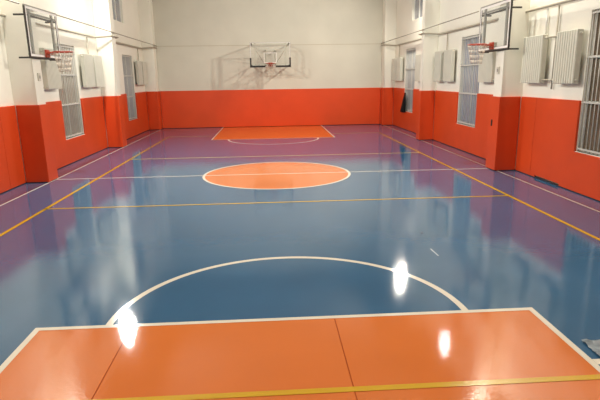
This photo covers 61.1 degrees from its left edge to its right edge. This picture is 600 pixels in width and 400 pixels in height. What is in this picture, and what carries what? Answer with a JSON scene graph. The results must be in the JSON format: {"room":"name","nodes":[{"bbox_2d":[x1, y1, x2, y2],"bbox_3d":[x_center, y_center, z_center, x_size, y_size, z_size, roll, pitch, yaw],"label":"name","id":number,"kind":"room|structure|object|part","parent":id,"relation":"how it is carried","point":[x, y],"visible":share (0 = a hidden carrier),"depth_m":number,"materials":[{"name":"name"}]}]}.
{"room":"sports hall","nodes":[
{"label":"sports hall","id":0,"kind":"room"},
{"bbox_2d":[0,0,144,138],"bbox_3d":[-6.686,-4.149,11.319,0.250,7.600,26.200,-2,13,-3],"label":"wall","id":1,"kind":"structure","parent":0,"point":[78,10],"depth_m":15.68,"materials":[{"name":"white paint"}]},
{"bbox_2d":[0,121,10,192],"bbox_3d":[-6.062,0.293,5.161,0.049,1.786,12.090,-2,13,-3],"label":"pad","id":2,"kind":"object","parent":1,"relation":"attached to","point":[4,176],"visible":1,"depth_m":10.94,"materials":[{"name":"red plastic"}]},
{"bbox_2d":[0,105,25,188],"bbox_3d":[-6.454,-1.193,11.386,0.049,1.786,0.714,-2,13,-3],"label":"pad","id":3,"kind":"object","parent":1,"relation":"attached to","point":[8,118],"visible":1,"depth_m":11.36,"materials":[{"name":"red plastic"}]},
{"bbox_2d":[0,0,45,178],"bbox_3d":[-6.296,-4.160,11.340,0.530,7.600,0.440,-2,13,-3],"label":"pillar","id":4,"kind":"structure","parent":1,"relation":"attached to","point":[26,87],"depth_m":11.40,"materials":[{"name":"white paint"}]},
{"bbox_2d":[16,104,57,181],"bbox_3d":[-6.201,-1.348,12.017,0.525,1.786,0.540,-2,13,-3],"label":"pad","id":5,"kind":"object","parent":1,"relation":"attached to","point":[34,121],"visible":0.87,"depth_m":11.81,"materials":[{"name":"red plastic"}]},
{"bbox_2d":[13,4,73,71],"bbox_3d":[-5.804,-3.729,11.917,0.883,1.421,1.696,-2,13,-3],"label":"basketball hoop","id":6,"kind":"object","parent":1,"relation":"attached to","point":[26,12],"visible":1,"depth_m":11.82,"materials":[{"name":"paint"}]},
{"bbox_3d":[-5.996,-3.875,11.870,0.042,1.110,1.696,-2,13,-3],"label":"edge frame","id":7,"kind":"part","parent":6,"relation":"part of","materials":[{"name":"paint"}]},
{"bbox_3d":[-6.016,-3.874,11.869,0.033,1.050,1.660,-2,13,-3],"label":"support frame","id":8,"kind":"part","parent":6,"relation":"part of","materials":[{"name":"grey paint"}]},
{"bbox_2d":[39,48,61,89],"bbox_3d":[-6.550,-3.423,13.303,0.199,1.020,0.960,-2,13,-3],"label":"radiator","id":9,"kind":"object","parent":1,"relation":"attached to","point":[51,75],"visible":0.86,"depth_m":13.11,"materials":[{"name":"metal"}]},
{"bbox_2d":[56,44,83,139],"bbox_3d":[-6.789,-3.152,14.825,0.180,2.650,1.560,-2,13,-3],"label":"window","id":10,"kind":"structure","parent":1,"relation":"in","point":[68,96],"depth_m":14.99,"materials":[{"name":"white paint"}]},
{"bbox_2d":[46,96,107,168],"bbox_3d":[-6.685,-2.070,15.059,0.049,1.786,5.748,-2,13,-3],"label":"pad","id":11,"kind":"object","parent":1,"relation":"attached to","point":[94,139],"visible":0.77,"depth_m":15.71,"materials":[{"name":"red plastic"}]},
{"bbox_2d":[0,13,156,48],"bbox_3d":[-6.230,-4.120,11.344,0.580,0.120,25.980,-2,13,-3],"label":"pipe","id":12,"kind":"object","parent":1,"relation":"attached to","point":[1,15],"visible":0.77,"depth_m":16.21,"materials":[{"name":"white metal"}]},
{"bbox_2d":[0,129,160,193],"bbox_3d":[-6.231,-0.479,12.223,0.550,0.030,26.200,-2,13,-3],"label":"baseboard","id":13,"kind":"structure","parent":1,"relation":"attached to","point":[160,129],"depth_m":12.11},
{"bbox_2d":[80,53,95,87],"bbox_3d":[-6.722,-4.072,16.021,0.199,1.020,0.860,-2,13,-3],"label":"radiator","id":14,"kind":"object","parent":1,"relation":"attached to","point":[87,67],"visible":1,"depth_m":15.82,"materials":[{"name":"metal"}]},
{"bbox_2d":[92,55,104,86],"bbox_3d":[-6.779,-4.291,16.939,0.199,1.020,0.810,-2,13,-3],"label":"radiator","id":15,"kind":"object","parent":1,"relation":"attached to","point":[97,60],"visible":0.89,"depth_m":16.83,"materials":[{"name":"metal"}]},
{"bbox_2d":[56,14,155,45],"bbox_3d":[-6.425,-5.946,18.332,0.030,0.066,11.720,-2,13,-3],"label":"conduit","id":16,"kind":"object","parent":1,"relation":"attached to","point":[56,14],"visible":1,"depth_m":15.66,"materials":[{"name":"white metal"}]},
{"bbox_2d":[92,0,120,142],"bbox_3d":[-6.682,-5.620,17.457,0.530,7.600,0.440,-2,13,-3],"label":"pillar","id":17,"kind":"structure","parent":1,"relation":"attached to","point":[102,9],"depth_m":17.36,"materials":[{"name":"white paint"}]},
{"bbox_2d":[103,95,126,146],"bbox_3d":[-6.587,-2.808,18.134,0.525,1.786,0.540,-2,13,-3],"label":"pad","id":18,"kind":"object","parent":1,"relation":"attached to","point":[113,105],"visible":0.86,"depth_m":17.91,"materials":[{"name":"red plastic"}]},
{"bbox_2d":[112,0,121,22],"bbox_3d":[-7.249,-7.798,19.759,0.080,1.620,1.450,-2,13,-3],"label":"window","id":19,"kind":"structure","parent":1,"relation":"in","point":[115,3],"depth_m":20.13,"materials":[{"name":"white paint"}]},
{"bbox_2d":[122,55,136,120],"bbox_3d":[-7.197,-4.697,21.301,0.180,2.650,1.500,-2,13,-3],"label":"window","id":20,"kind":"structure","parent":1,"relation":"in","point":[127,62],"depth_m":21.41,"materials":[{"name":"white paint"}]},
{"bbox_2d":[121,92,148,138],"bbox_3d":[-7.075,-3.546,21.244,0.049,1.786,5.888,-2,13,-3],"label":"pad","id":21,"kind":"object","parent":1,"relation":"attached to","point":[134,127],"visible":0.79,"depth_m":22.35,"materials":[{"name":"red plastic"}]},
{"bbox_2d":[135,61,143,84],"bbox_3d":[-7.124,-5.596,22.409,0.199,1.020,0.760,-2,13,-3],"label":"radiator","id":22,"kind":"object","parent":1,"relation":"attached to","point":[138,64],"visible":1,"depth_m":22.19,"materials":[{"name":"metal"}]},
{"bbox_2d":[142,62,147,84],"bbox_3d":[-7.177,-5.796,23.244,0.199,1.020,0.760,-2,13,-3],"label":"radiator","id":23,"kind":"object","parent":1,"relation":"attached to","point":[144,68],"visible":0.75,"depth_m":23.14,"materials":[{"name":"metal"}]},
{"bbox_2d":[152,0,382,124],"bbox_3d":[-1.430,-7.381,24.474,12.400,7.600,0.200,-2,13,-3],"label":"wall","id":24,"kind":"structure","parent":0,"point":[188,27],"depth_m":24.34,"materials":[{"name":"beige paint"}]},
{"bbox_2d":[138,0,158,121],"bbox_3d":[-7.080,-7.128,23.777,0.530,7.600,0.580,-2,13,-3],"label":"pillar","id":25,"kind":"structure","parent":24,"relation":"attached to","point":[145,8],"depth_m":23.50,"materials":[{"name":"white paint"}]},
{"bbox_2d":[146,91,162,129],"bbox_3d":[-6.982,-4.304,24.404,0.525,1.786,0.576,-2,13,-3],"label":"pad","id":26,"kind":"object","parent":24,"relation":"attached to","point":[153,98],"visible":1,"depth_m":24.16,"materials":[{"name":"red plastic"}]},
{"bbox_2d":[156,44,343,46],"bbox_3d":[-1.425,-7.428,24.360,10.840,0.025,0.022,-2,13,-3],"label":"trim","id":27,"kind":"structure","parent":24,"relation":"attached to","point":[295,44],"depth_m":24.29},
{"bbox_2d":[162,124,363,128],"bbox_3d":[-1.368,-3.675,25.250,10.840,0.030,0.020,-2,13,-3],"label":"baseboard","id":28,"kind":"structure","parent":24,"relation":"attached to","point":[352,124],"depth_m":25.21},
{"bbox_2d":[160,88,379,127],"bbox_3d":[-1.380,-4.539,25.027,10.728,1.786,0.049,-2,13,-3],"label":"pad","id":29,"kind":"object","parent":24,"relation":"attached to","point":[323,106],"visible":1,"depth_m":25.00,"materials":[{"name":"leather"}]},
{"bbox_2d":[250,42,290,73],"bbox_3d":[-1.378,-6.577,23.602,1.880,1.403,1.852,-2,13,-3],"label":"basketball hoop","id":30,"kind":"object","parent":24,"relation":"attached to","point":[266,64],"visible":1,"depth_m":23.33,"materials":[{"name":"grey paint"}]},
{"bbox_3d":[-1.365,-6.677,23.314,1.470,1.050,0.068,-2,13,-3],"label":"support frame","id":31,"kind":"part","parent":30,"relation":"part of","materials":[{"name":"paint"}]},
{"bbox_2d":[380,88,393,124],"bbox_3d":[4.261,-4.627,25.035,0.525,1.786,0.576,-2,13,-3],"label":"pad","id":32,"kind":"object","parent":24,"relation":"attached to","point":[386,94],"visible":1,"depth_m":24.79,"materials":[{"name":"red plastic"}]},
{"bbox_2d":[381,0,396,98],"bbox_3d":[4.267,-7.453,24.415,0.530,7.600,0.580,-2,13,-3],"label":"pillar","id":33,"kind":"structure","parent":24,"relation":"attached to","point":[389,6],"depth_m":24.15,"materials":[{"name":"white paint"}]},
{"bbox_2d":[0,124,599,399],"bbox_3d":[-0.565,-0.532,12.568,12.400,0.204,26.600,-2,13,-3],"label":"floor","id":34,"kind":"structure","parent":0,"point":[366,261],"depth_m":6.12,"materials":[{"name":"blue paint"}]},
{"bbox_2d":[582,339,599,355],"bbox_3d":[2.682,1.266,4.351,0.402,0.031,0.344,0,14,5],"label":"plastic sheet","id":35,"kind":"object","parent":34,"relation":"on","point":[594,345],"visible":1,"depth_m":4.40,"materials":[{"name":"white plastic"}]},
{"bbox_2d":[394,0,599,183],"bbox_3d":[5.440,-4.496,12.000,0.250,7.600,26.200,-2,13,-3],"label":"wall","id":36,"kind":"structure","parent":0,"point":[577,14],"depth_m":13.77,"materials":[{"name":"white paint"}]},
{"bbox_2d":[392,58,396,80],"bbox_3d":[4.499,-6.130,23.900,0.199,1.020,0.760,-2,13,-3],"label":"radiator","id":37,"kind":"object","parent":36,"relation":"attached to","point":[394,61],"visible":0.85,"depth_m":23.76,"materials":[{"name":"metal"}]},
{"bbox_2d":[396,57,402,80],"bbox_3d":[4.551,-5.931,23.065,0.199,1.020,0.760,-2,13,-3],"label":"radiator","id":38,"kind":"object","parent":36,"relation":"attached to","point":[399,65],"visible":1,"depth_m":22.83,"materials":[{"name":"metal"}]},
{"bbox_2d":[393,88,418,132],"bbox_3d":[4.749,-3.889,21.927,0.049,1.786,5.848,-2,13,-3],"label":"pad","id":39,"kind":"object","parent":36,"relation":"attached to","point":[405,120],"visible":0.63,"depth_m":22.95,"materials":[{"name":"leather"}]},
{"bbox_2d":[400,93,405,111],"bbox_3d":[4.601,-4.391,22.831,0.056,0.887,0.964,-2,13,-3],"label":"jacket","id":40,"kind":"object","parent":39,"relation":"hanging from","point":[403,106],"visible":1,"depth_m":22.53,"materials":[{"name":"black fabric"}]},
{"bbox_2d":[405,48,415,112],"bbox_3d":[4.797,-5.153,21.948,0.180,2.680,1.500,-2,13,-3],"label":"window","id":41,"kind":"structure","parent":36,"relation":"in","point":[410,53],"depth_m":22.02,"materials":[{"name":"grey glass"}]},
{"bbox_3d":[4.847,-5.164,21.949,0.080,2.660,1.500,-2,13,-3],"label":"frame","id":42,"kind":"part","parent":41,"relation":"part of","materials":[{"name":"white paint"}]},
{"bbox_2d":[415,54,420,80],"bbox_3d":[4.740,-5.217,20.075,0.199,1.020,0.760,-2,13,-3],"label":"radiator","id":43,"kind":"object","parent":36,"relation":"attached to","point":[418,57],"visible":0.7,"depth_m":20.05,"materials":[{"name":"metal"}]},
{"bbox_2d":[414,0,422,19],"bbox_3d":[4.847,-8.144,20.439,0.080,1.620,1.450,-2,13,-3],"label":"window","id":44,"kind":"structure","parent":36,"relation":"in","point":[418,4],"depth_m":20.77,"materials":[{"name":"white paint"}]},
{"bbox_2d":[416,90,434,139],"bbox_3d":[4.649,-3.154,18.867,0.525,1.786,0.410,-2,13,-3],"label":"pad","id":45,"kind":"object","parent":36,"relation":"attached to","point":[425,99],"visible":0.88,"depth_m":18.69,"materials":[{"name":"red plastic"}]},
{"bbox_2d":[419,0,439,128],"bbox_3d":[4.659,-5.969,18.196,0.530,7.600,0.310,-2,13,-3],"label":"pillar","id":46,"kind":"structure","parent":36,"relation":"attached to","point":[430,13],"depth_m":18.15,"materials":[{"name":"white paint"}]},
{"bbox_2d":[381,11,478,43],"bbox_3d":[4.294,-6.253,18.934,0.030,0.066,11.720,-2,13,-3],"label":"conduit","id":47,"kind":"object","parent":36,"relation":"attached to","point":[476,11],"visible":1,"depth_m":16.27,"materials":[{"name":"grey metal"}]},
{"bbox_2d":[433,51,443,81],"bbox_3d":[4.886,-4.663,17.755,0.199,1.020,0.740,-2,13,-3],"label":"radiator","id":48,"kind":"object","parent":36,"relation":"attached to","point":[439,55],"visible":0.96,"depth_m":17.58,"materials":[{"name":"metal"}]},
{"bbox_2d":[443,49,454,81],"bbox_3d":[4.948,-4.429,16.774,0.199,1.020,0.800,-2,13,-3],"label":"radiator","id":49,"kind":"object","parent":36,"relation":"attached to","point":[449,55],"visible":1,"depth_m":16.58,"materials":[{"name":"metal"}]},
{"bbox_2d":[433,90,492,158],"bbox_3d":[5.135,-2.428,15.806,0.049,1.786,5.918,-2,13,-3],"label":"pad","id":50,"kind":"object","parent":36,"relation":"attached to","point":[446,130],"visible":0.72,"depth_m":16.35,"materials":[{"name":"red plastic"}]},
{"bbox_2d":[457,34,481,127],"bbox_3d":[5.205,-3.607,15.473,0.180,2.680,1.560,-2,13,-3],"label":"window","id":51,"kind":"structure","parent":36,"relation":"in","point":[469,87],"depth_m":15.62,"materials":[{"name":"white paint"}]},
{"bbox_2d":[381,0,575,45],"bbox_3d":[4.987,-4.441,11.974,0.580,0.120,25.980,-2,13,-3],"label":"pipe","id":52,"kind":"object","parent":36,"relation":"attached to","point":[564,1],"visible":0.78,"depth_m":14.62,"materials":[{"name":"white metal"}]},
{"bbox_2d":[478,42,496,81],"bbox_3d":[5.134,-3.725,13.823,0.199,1.020,0.960,-2,13,-3],"label":"radiator","id":53,"kind":"object","parent":36,"relation":"attached to","point":[486,70],"visible":0.64,"depth_m":13.67,"materials":[{"name":"metal"}]},
{"bbox_2d":[467,0,521,63],"bbox_3d":[4.530,-4.043,12.360,0.883,1.421,1.696,-2,13,-3],"label":"basketball hoop","id":54,"kind":"object","parent":36,"relation":"attached to","point":[506,46],"visible":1,"depth_m":12.25,"materials":[{"name":"paint"}]},
{"bbox_3d":[4.718,-4.200,12.334,0.042,1.110,1.696,-2,13,-3],"label":"edge frame","id":55,"kind":"part","parent":54,"relation":"part of","materials":[{"name":"paint"}]},
{"bbox_3d":[4.737,-4.200,12.335,0.033,1.050,1.660,-2,13,-3],"label":"support frame","id":56,"kind":"part","parent":54,"relation":"part of","materials":[{"name":"grey paint"}]},
{"bbox_2d":[397,126,595,199],"bbox_3d":[5.097,-0.804,12.859,0.550,0.030,26.200,-2,13,-3],"label":"baseboard","id":57,"kind":"structure","parent":36,"relation":"attached to","point":[397,126],"depth_m":11.44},
{"bbox_2d":[485,96,520,169],"bbox_3d":[5.041,-1.670,12.649,0.525,1.786,0.540,-2,13,-3],"label":"pad","id":58,"kind":"object","parent":36,"relation":"attached to","point":[504,112],"visible":0.89,"depth_m":12.44,"materials":[{"name":"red plastic"}]},
{"bbox_2d":[493,0,529,167],"bbox_3d":[5.051,-4.485,11.978,0.530,7.600,0.440,-2,13,-3],"label":"pillar","id":59,"kind":"structure","parent":36,"relation":"attached to","point":[507,83],"depth_m":12.05,"materials":[{"name":"white paint"}]},
{"bbox_2d":[515,97,536,174],"bbox_3d":[5.372,-1.532,12.051,0.049,1.786,0.714,-2,13,-3],"label":"pad","id":60,"kind":"object","parent":36,"relation":"attached to","point":[528,104],"visible":1,"depth_m":12.02,"materials":[{"name":"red plastic"}]},
{"bbox_2d":[520,34,548,82],"bbox_3d":[5.286,-3.149,11.410,0.199,1.020,0.910,-2,13,-3],"label":"radiator","id":61,"kind":"object","parent":36,"relation":"attached to","point":[535,47],"visible":0.99,"depth_m":11.26,"materials":[{"name":"metal"}]},
{"bbox_2d":[545,8,548,33],"bbox_3d":[5.340,-3.869,10.989,0.041,0.545,0.041,4,14,19],"label":"riser pipe","id":62,"kind":"object","parent":36,"relation":"attached to","point":[547,13],"visible":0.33,"depth_m":10.97,"materials":[{"name":"white metal"}]},
{"bbox_2d":[542,5,559,88],"bbox_3d":[5.333,-3.201,10.690,0.121,1.695,0.430,-2,13,-3],"label":"riser pipe","id":63,"kind":"object","parent":36,"relation":"attached to","point":[555,37],"visible":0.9,"depth_m":10.69,"materials":[{"name":"white metal"}]},
{"bbox_2d":[530,98,599,200],"bbox_3d":[5.764,-0.046,5.826,0.049,1.786,12.090,-2,13,-3],"label":"pad","id":64,"kind":"object","parent":36,"relation":"attached to","point":[554,158],"visible":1,"depth_m":10.54,"materials":[{"name":"orange plastic"}]},
{"bbox_2d":[552,29,583,83],"bbox_3d":[5.367,-2.844,10.134,0.199,1.020,0.800,-2,13,-3],"label":"radiator","id":65,"kind":"object","parent":36,"relation":"attached to","point":[568,50],"visible":1,"depth_m":10.01,"materials":[{"name":"metal"}]},
{"bbox_2d":[575,9,599,156],"bbox_3d":[5.606,-2.089,9.114,0.180,2.680,1.500,-2,13,-3],"label":"window","id":66,"kind":"structure","parent":36,"relation":"in","point":[590,138],"depth_m":9.68,"materials":[{"name":"white paint"}]},
{"bbox_3d":[5.581,-0.795,9.421,0.090,0.020,1.500,-2,13,-3],"label":"sill","id":67,"kind":"part","parent":66,"relation":"part of","materials":[{"name":"white paint"}]},
{"bbox_3d":[5.661,-2.100,9.114,0.010,2.610,1.450,-2,13,-3],"label":"pane","id":68,"kind":"part","parent":66,"relation":"part of","materials":[{"name":"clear glass"}]}
]}

